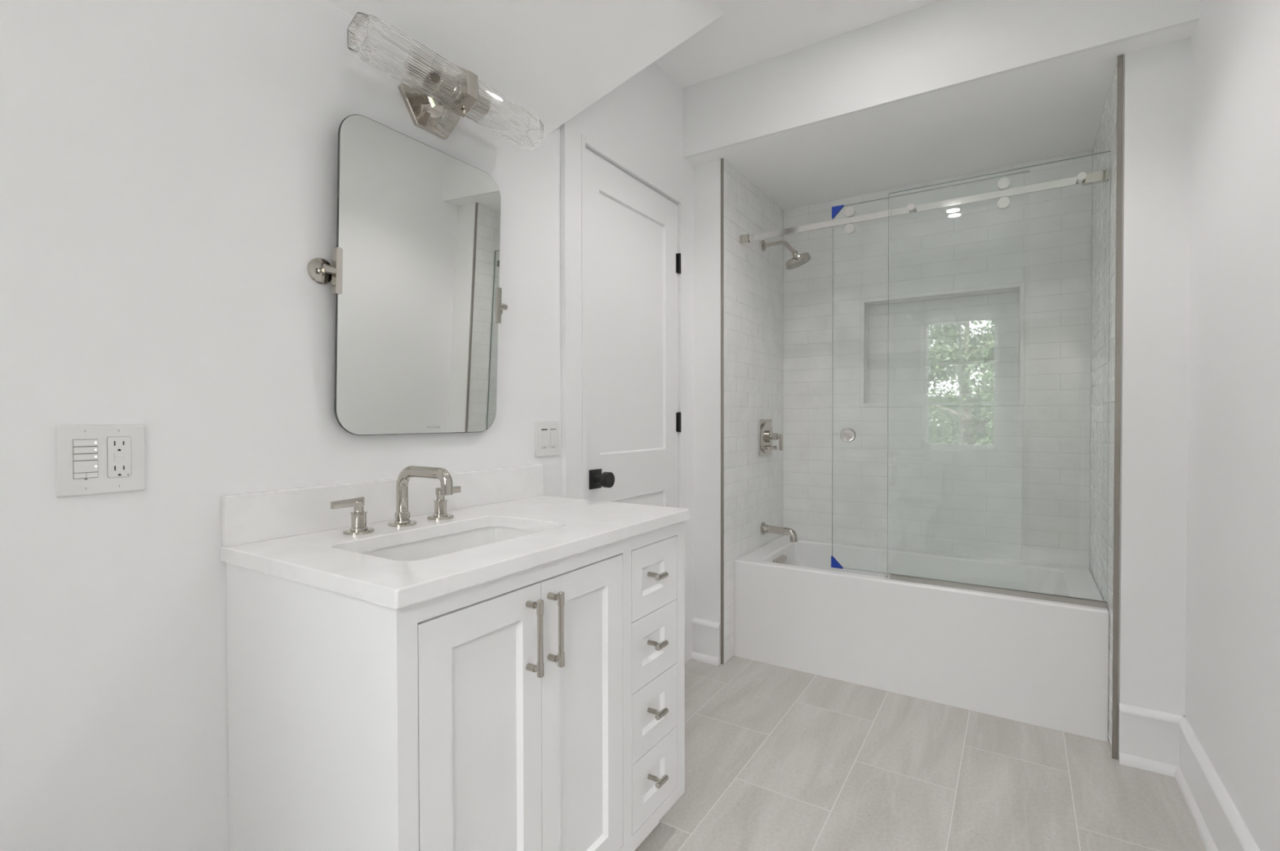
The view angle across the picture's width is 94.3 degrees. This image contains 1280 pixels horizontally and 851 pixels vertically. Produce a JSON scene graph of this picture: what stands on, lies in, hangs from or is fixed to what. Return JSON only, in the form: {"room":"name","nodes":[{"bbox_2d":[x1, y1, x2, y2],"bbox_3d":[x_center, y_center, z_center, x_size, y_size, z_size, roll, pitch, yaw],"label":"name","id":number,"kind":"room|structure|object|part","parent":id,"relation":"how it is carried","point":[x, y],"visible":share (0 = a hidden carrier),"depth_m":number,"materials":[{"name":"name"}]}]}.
{"room":"bathroom","nodes":[
{"label":"bathroom","id":0,"kind":"room"},
{"bbox_2d":[0,0,693,850],"bbox_3d":[-0.743,-0.211,1.536,0.170,2.787,3.495,0,1,33],"label":"wall","id":1,"kind":"structure","parent":0,"point":[168,168],"depth_m":1.17,"materials":[{"name":"white paint"}]},
{"bbox_2d":[54,423,145,497],"bbox_3d":[-0.962,0.060,1.063,0.012,0.125,0.123,0,1,33],"label":"switch plate","id":2,"kind":"object","parent":1,"relation":"attached to","point":[91,459],"visible":1,"depth_m":1.06,"materials":[{"name":"white plastic"}]},
{"bbox_2d":[106,436,131,477],"bbox_3d":[-0.948,0.057,1.080,0.003,0.073,0.033,0,1,33],"label":"outlet","id":3,"kind":"object","parent":2,"relation":"attached to","point":[118,448],"depth_m":1.08,"materials":[{"name":"white plastic"}]},
{"bbox_2d":[221,464,543,546],"bbox_3d":[-0.598,0.192,1.628,0.019,0.104,0.965,0,1,33],"label":"backsplash","id":4,"kind":"structure","parent":1,"relation":"attached to","point":[252,517],"depth_m":1.43,"materials":[{"name":"white stone"}]},
{"bbox_2d":[306,114,507,435],"bbox_3d":[-0.582,-0.364,1.617,0.052,0.773,0.614,0,1,33],"label":"mirror","id":5,"kind":"object","parent":1,"relation":"attached to","point":[414,272],"visible":1,"depth_m":1.56,"materials":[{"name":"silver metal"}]},
{"bbox_2d":[346,12,543,150],"bbox_3d":[-0.511,-0.895,1.617,0.167,0.159,0.586,0,1,33],"label":"wall sconce","id":6,"kind":"object","parent":1,"relation":"attached to","point":[435,91],"visible":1,"depth_m":1.55,"materials":[{"name":"clear glass"}]},
{"bbox_3d":[-0.571,-0.900,1.471,0.100,0.108,0.276,0,1,33],"label":"lamp shade","id":7,"kind":"part","parent":6,"relation":"part of","materials":[{"name":"clear glass"}]},
{"bbox_3d":[-0.404,-0.903,1.732,0.100,0.108,0.276,0,1,33],"label":"lamp shade","id":8,"kind":"part","parent":6,"relation":"part of","materials":[{"name":"clear glass"}]},
{"bbox_2d":[534,420,559,457],"bbox_3d":[-0.320,0.046,2.069,0.012,0.124,0.123,0,1,33],"label":"plate","id":9,"kind":"object","parent":1,"relation":"attached to","point":[546,432],"visible":1,"depth_m":2.06,"materials":[{"name":"white plastic"}]},
{"bbox_2d":[581,134,684,507],"bbox_3d":[-0.002,0.045,2.539,0.004,2.250,0.789,0,1,33],"label":"trim","id":10,"kind":"structure","parent":1,"relation":"attached to","point":[584,140],"depth_m":2.27,"materials":[{"name":"white paint"}]},
{"bbox_2d":[585,147,680,507],"bbox_3d":[0.004,0.054,2.538,0.110,2.214,0.742,0,1,33],"label":"door","id":11,"kind":"structure","parent":1,"relation":"in","point":[633,260],"depth_m":2.53,"materials":[{"name":"white paint"}]},
{"bbox_3d":[-0.141,0.207,2.275,0.069,0.060,0.060,0,1,33],"label":"knob","id":12,"kind":"part","parent":11,"relation":"part of","materials":[{"name":"black metal"}]},
{"bbox_2d":[327,0,723,133],"bbox_3d":[-0.610,-1.304,1.237,0.406,0.593,2.858,0,1,33],"label":"ceiling","id":13,"kind":"structure","parent":0,"point":[554,60],"depth_m":1.90,"materials":[{"name":"white paint"}]},
{"bbox_2d":[693,158,782,657],"bbox_3d":[0.523,-0.070,3.429,0.393,2.457,1.055,0,1,33],"label":"wall","id":14,"kind":"structure","parent":0,"point":[707,175],"depth_m":2.92,"materials":[{"name":"white paint"}]},
{"bbox_2d":[691,617,720,665],"bbox_3d":[0.324,1.065,2.927,0.146,0.200,0.030,0,1,33],"label":"baseboard","id":15,"kind":"structure","parent":14,"relation":"attached to","point":[706,634],"depth_m":2.92,"materials":[{"name":"white paint"}]},
{"bbox_2d":[720,158,723,663],"bbox_3d":[0.400,-0.063,2.885,0.013,2.456,0.008,0,1,33],"label":"trim","id":16,"kind":"structure","parent":14,"relation":"attached to","point":[722,159],"depth_m":2.88,"materials":[{"name":"silver metal"}]},
{"bbox_2d":[723,158,782,663],"bbox_3d":[0.636,-0.068,3.240,0.004,2.455,0.850,0,1,33],"label":"tiled wall","id":17,"kind":"structure","parent":14,"relation":"attached to","point":[732,400],"depth_m":3.14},
{"bbox_2d":[759,418,782,456],"bbox_3d":[0.747,0.067,3.314,0.104,0.204,0.182,0,1,33],"label":"shower valve","id":18,"kind":"object","parent":17,"relation":"attached to","point":[766,435],"visible":1,"depth_m":3.30,"materials":[{"name":"silver metal"}]},
{"bbox_3d":[0.707,0.067,3.340,0.007,0.204,0.182,0,1,33],"label":"plate","id":19,"kind":"part","parent":18,"relation":"part of","materials":[{"name":"silver metal"}]},
{"bbox_3d":[0.741,0.125,3.319,0.052,0.027,0.027,0,1,33],"label":"diverter knob","id":20,"kind":"part","parent":18,"relation":"part of","materials":[{"name":"silver metal"}]},
{"bbox_3d":[0.781,0.093,3.293,0.024,0.091,0.020,0,1,33],"label":"lever","id":21,"kind":"part","parent":18,"relation":"part of","materials":[{"name":"silver metal"}]},
{"bbox_2d":[760,521,797,542],"bbox_3d":[0.772,0.587,3.269,0.198,0.093,0.072,0,1,33],"label":"tub spout","id":22,"kind":"object","parent":17,"relation":"attached to","point":[765,528],"visible":1,"depth_m":3.25,"materials":[{"name":"silver metal"}]},
{"bbox_2d":[760,240,811,269],"bbox_3d":[0.801,-0.940,3.239,0.265,0.182,0.139,0,1,33],"label":"shower","id":23,"kind":"object","parent":17,"relation":"attached to","point":[798,260],"visible":1,"depth_m":3.21,"materials":[{"name":"silver metal"}]},
{"bbox_3d":[0.765,-0.971,3.254,0.182,0.086,0.021,0,1,33],"label":"arm","id":24,"kind":"part","parent":23,"relation":"part of","materials":[{"name":"silver metal"}]},
{"bbox_2d":[655,0,940,88],"bbox_3d":[0.070,-1.659,1.025,2.400,0.120,3.560,0,1,33],"label":"ceiling","id":25,"kind":"structure","parent":0,"point":[748,33],"depth_m":2.42,"materials":[{"name":"white paint"}]},
{"bbox_2d":[634,655,1206,850],"bbox_3d":[0.387,1.232,1.454,2.300,0.100,4.560,0,1,33],"label":"floor","id":26,"kind":"structure","parent":0,"point":[777,757],"depth_m":1.97,"materials":[{"name":"beige tile"}]},
{"bbox_2d":[226,520,684,850],"bbox_3d":[-0.348,0.729,1.475,0.609,0.908,0.948,0,1,33],"label":"vanity cabinet","id":27,"kind":"object","parent":26,"relation":"on","point":[541,707],"visible":0.98,"depth_m":1.15,"materials":[{"name":"white paint"}]},
{"bbox_2d":[220,464,689,608],"bbox_3d":[-0.360,0.208,1.474,0.586,0.134,0.969,0,1,33],"label":"countertop","id":28,"kind":"structure","parent":27,"relation":"on","point":[294,534],"depth_m":1.32,"materials":[{"name":"white stone"}]},
{"bbox_2d":[330,465,461,534],"bbox_3d":[-0.587,0.171,1.466,0.260,0.147,0.260,0,1,-12],"label":"faucet","id":29,"kind":"object","parent":28,"relation":"on","point":[358,516],"visible":1,"depth_m":1.42,"materials":[{"name":"silver metal"}]},
{"bbox_3d":[-0.663,0.176,1.347,0.011,0.020,0.076,0,1,33],"label":"lever","id":30,"kind":"part","parent":29,"relation":"part of","materials":[{"name":"silver metal"}]},
{"bbox_3d":[-0.649,0.209,1.370,0.066,0.074,0.066,0,1,33],"label":"handle","id":31,"kind":"part","parent":29,"relation":"part of","materials":[{"name":"silver metal"}]},
{"bbox_3d":[-0.587,0.229,1.467,0.066,0.033,0.066,0,1,33],"label":"spout","id":32,"kind":"part","parent":29,"relation":"part of","materials":[{"name":"silver metal"}]},
{"bbox_3d":[-0.518,0.162,1.422,0.193,0.127,0.028,0,1,33],"label":"spout","id":33,"kind":"part","parent":29,"relation":"part of","materials":[{"name":"silver metal"}]},
{"bbox_3d":[-0.526,0.207,1.563,0.066,0.074,0.066,0,1,33],"label":"handle","id":34,"kind":"part","parent":29,"relation":"part of","materials":[{"name":"silver metal"}]},
{"bbox_3d":[-0.512,0.173,1.585,0.011,0.020,0.076,0,1,33],"label":"lever","id":35,"kind":"part","parent":29,"relation":"part of","materials":[{"name":"silver metal"}]},
{"bbox_2d":[360,526,538,560],"bbox_3d":[-0.411,0.360,1.350,0.318,0.166,0.508,0,1,33],"label":"sink","id":36,"kind":"object","parent":28,"relation":"in","point":[425,548],"visible":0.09,"depth_m":1.49,"materials":[{"name":"white ceramic"}]},
{"bbox_3d":[-0.287,0.681,1.093,0.018,0.720,0.291,0,1,33],"label":"door","id":37,"kind":"part","parent":27,"relation":"part of","materials":[{"name":"white paint"}]},
{"bbox_3d":[-0.208,0.353,1.167,0.032,0.014,0.014,0,1,33],"label":"post","id":38,"kind":"part","parent":27,"relation":"part of","materials":[{"name":"silver metal"}]},
{"bbox_3d":[-0.208,0.478,1.169,0.032,0.014,0.014,0,1,33],"label":"post","id":39,"kind":"part","parent":27,"relation":"part of","materials":[{"name":"silver metal"}]},
{"bbox_3d":[-0.195,0.416,1.160,0.014,0.151,0.014,0,1,33],"label":"bar pull","id":40,"kind":"part","parent":27,"relation":"part of","materials":[{"name":"silver metal"}]},
{"bbox_3d":[-0.174,0.353,1.220,0.032,0.014,0.014,0,1,33],"label":"post","id":41,"kind":"part","parent":27,"relation":"part of","materials":[{"name":"silver metal"}]},
{"bbox_3d":[-0.174,0.480,1.222,0.032,0.014,0.014,0,1,33],"label":"post","id":42,"kind":"part","parent":27,"relation":"part of","materials":[{"name":"silver metal"}]},
{"bbox_3d":[-0.161,0.416,1.213,0.014,0.153,0.014,0,1,33],"label":"bar pull","id":43,"kind":"part","parent":27,"relation":"part of","materials":[{"name":"silver metal"}]},
{"bbox_3d":[-0.129,0.678,1.341,0.018,0.720,0.292,0,1,33],"label":"door","id":44,"kind":"part","parent":27,"relation":"part of","materials":[{"name":"white paint"}]},
{"bbox_3d":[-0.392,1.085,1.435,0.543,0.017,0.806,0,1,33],"label":"rail","id":45,"kind":"part","parent":27,"relation":"part of","materials":[{"name":"white paint"}]},
{"bbox_3d":[0.040,0.395,1.567,0.041,0.012,0.012,0,1,33],"label":"post","id":46,"kind":"part","parent":27,"relation":"part of","materials":[{"name":"silver metal"}]},
{"bbox_3d":[0.040,0.577,1.569,0.041,0.012,0.012,0,1,33],"label":"post","id":47,"kind":"part","parent":27,"relation":"part of","materials":[{"name":"silver metal"}]},
{"bbox_3d":[0.040,0.758,1.571,0.041,0.012,0.012,0,1,33],"label":"post","id":48,"kind":"part","parent":27,"relation":"part of","materials":[{"name":"silver metal"}]},
{"bbox_3d":[0.041,0.937,1.574,0.041,0.012,0.012,0,1,33],"label":"post","id":49,"kind":"part","parent":27,"relation":"part of","materials":[{"name":"silver metal"}]},
{"bbox_3d":[0.035,0.405,1.596,0.018,0.180,0.233,0,1,33],"label":"drawer","id":50,"kind":"part","parent":27,"relation":"part of","materials":[{"name":"white paint"}]},
{"bbox_3d":[0.035,0.587,1.598,0.018,0.180,0.233,0,1,33],"label":"drawer","id":51,"kind":"part","parent":27,"relation":"part of","materials":[{"name":"white paint"}]},
{"bbox_3d":[0.035,0.768,1.600,0.018,0.178,0.233,0,1,33],"label":"drawer","id":52,"kind":"part","parent":27,"relation":"part of","materials":[{"name":"white paint"}]},
{"bbox_3d":[0.036,0.947,1.602,0.018,0.176,0.233,0,1,33],"label":"drawer","id":53,"kind":"part","parent":27,"relation":"part of","materials":[{"name":"white paint"}]},
{"bbox_3d":[0.057,0.395,1.556,0.015,0.015,0.047,0,1,33],"label":"knob","id":54,"kind":"part","parent":27,"relation":"part of","materials":[{"name":"silver metal"}]},
{"bbox_3d":[0.057,0.577,1.558,0.015,0.015,0.047,0,1,33],"label":"knob","id":55,"kind":"part","parent":27,"relation":"part of","materials":[{"name":"silver metal"}]},
{"bbox_3d":[0.058,0.758,1.560,0.015,0.015,0.047,0,1,33],"label":"knob","id":56,"kind":"part","parent":27,"relation":"part of","materials":[{"name":"silver metal"}]},
{"bbox_3d":[0.058,0.937,1.563,0.015,0.015,0.047,0,1,33],"label":"knob","id":57,"kind":"part","parent":27,"relation":"part of","materials":[{"name":"silver metal"}]},
{"bbox_2d":[734,535,1109,741],"bbox_3d":[1.300,0.921,2.901,1.490,0.485,0.729,0,1,33],"label":"bathtub","id":58,"kind":"object","parent":26,"relation":"on","point":[1039,662],"visible":0.95,"depth_m":2.58,"materials":[{"name":"white ceramic"}]},
{"bbox_2d":[884,151,1110,608],"bbox_3d":[1.423,-0.170,2.429,0.784,1.706,0.024,0,1,33],"label":"shower panel","id":59,"kind":"object","parent":58,"relation":"on","point":[1061,598],"visible":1,"depth_m":2.41,"materials":[{"name":"clear glass"}]},
{"bbox_2d":[782,149,1093,569],"bbox_3d":[1.557,-0.070,3.277,1.700,2.457,0.198,0,1,33],"label":"wall","id":60,"kind":"structure","parent":0,"point":[1091,149],"depth_m":3.13,"materials":[{"name":"white tile"}]},
{"bbox_2d":[683,0,1199,158],"bbox_3d":[1.300,-1.518,2.861,2.300,0.450,1.185,0,1,33],"label":"wall","id":61,"kind":"structure","parent":0,"point":[940,45],"depth_m":2.32,"materials":[{"name":"white paint"}]},
{"bbox_2d":[684,21,1198,209],"bbox_3d":[1.306,-1.298,2.872,2.300,0.008,1.165,0,1,33],"label":"ceiling","id":62,"kind":"structure","parent":0,"point":[1055,108],"depth_m":2.65,"materials":[{"name":"white paint"}]},
{"bbox_2d":[1089,36,1191,758],"bbox_3d":[2.123,-0.061,2.408,0.412,2.457,1.055,0,1,33],"label":"wall","id":63,"kind":"structure","parent":0,"point":[1157,113],"depth_m":2.02,"materials":[{"name":"white paint"}]},
{"bbox_2d":[1089,64,1116,751],"bbox_3d":[1.896,-0.061,2.436,0.004,2.455,0.850,0,1,33],"label":"tiled wall","id":64,"kind":"structure","parent":63,"relation":"attached to","point":[1105,140],"depth_m":2.37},
{"bbox_2d":[739,168,1110,244],"bbox_3d":[1.133,-0.946,2.621,1.489,0.039,0.059,0,1,33],"label":"shower rail","id":65,"kind":"object","parent":64,"relation":"attached to","point":[1104,175],"visible":1,"depth_m":2.53,"materials":[{"name":"silver metal"}]},
{"bbox_2d":[782,149,1092,573],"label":"sliding shower door","id":66,"kind":"structure","parent":65,"relation":"hanging from","point":[846,434],"depth_m":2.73,"materials":[{"name":"clear glass"}]},
{"bbox_2d":[831,555,843,568],"bbox_3d":[0.940,0.650,2.826,0.054,0.054,0.015,0,1,33],"label":"protector","id":67,"kind":"object","parent":66,"relation":"attached to","point":[834,563],"visible":1,"depth_m":2.83,"materials":[{"name":"blue plastic"}]},
{"bbox_2d":[831,204,844,218],"bbox_3d":[0.937,-1.009,2.806,0.054,0.054,0.015,0,1,33],"label":"protector","id":68,"kind":"object","parent":66,"relation":"attached to","point":[835,210],"visible":1,"depth_m":2.80,"materials":[{"name":"blue plastic"}]},
{"bbox_3d":[0.975,0.045,2.786,0.067,0.067,0.005,0,1,33],"label":"round pull","id":69,"kind":"part","parent":66,"relation":"part of","materials":[{"name":"silver metal"}]},
{"bbox_2d":[1111,54,1123,759],"bbox_3d":[1.670,-0.056,2.074,0.016,2.456,0.008,0,1,33],"label":"trim","id":70,"kind":"structure","parent":63,"relation":"attached to","point":[1120,58],"depth_m":2.07,"materials":[{"name":"silver metal"}]},
{"bbox_2d":[1118,702,1185,777],"bbox_3d":[1.744,1.073,2.021,0.174,0.200,0.030,0,1,33],"label":"baseboard","id":71,"kind":"structure","parent":63,"relation":"attached to","point":[1148,740],"depth_m":2.02,"materials":[{"name":"white paint"}]},
{"bbox_2d":[1185,0,1279,850],"bbox_3d":[0.946,-0.201,0.458,0.150,2.787,3.495,0,1,33],"label":"wall","id":72,"kind":"structure","parent":0,"point":[1233,643],"depth_m":1.53,"materials":[{"name":"white paint"}]},
{"bbox_2d":[1174,715,1259,850],"bbox_3d":[0.913,1.091,0.586,0.030,0.200,3.345,0,1,33],"label":"baseboard","id":73,"kind":"structure","parent":72,"relation":"attached to","point":[1220,825],"depth_m":1.69,"materials":[{"name":"white paint"}]}
]}

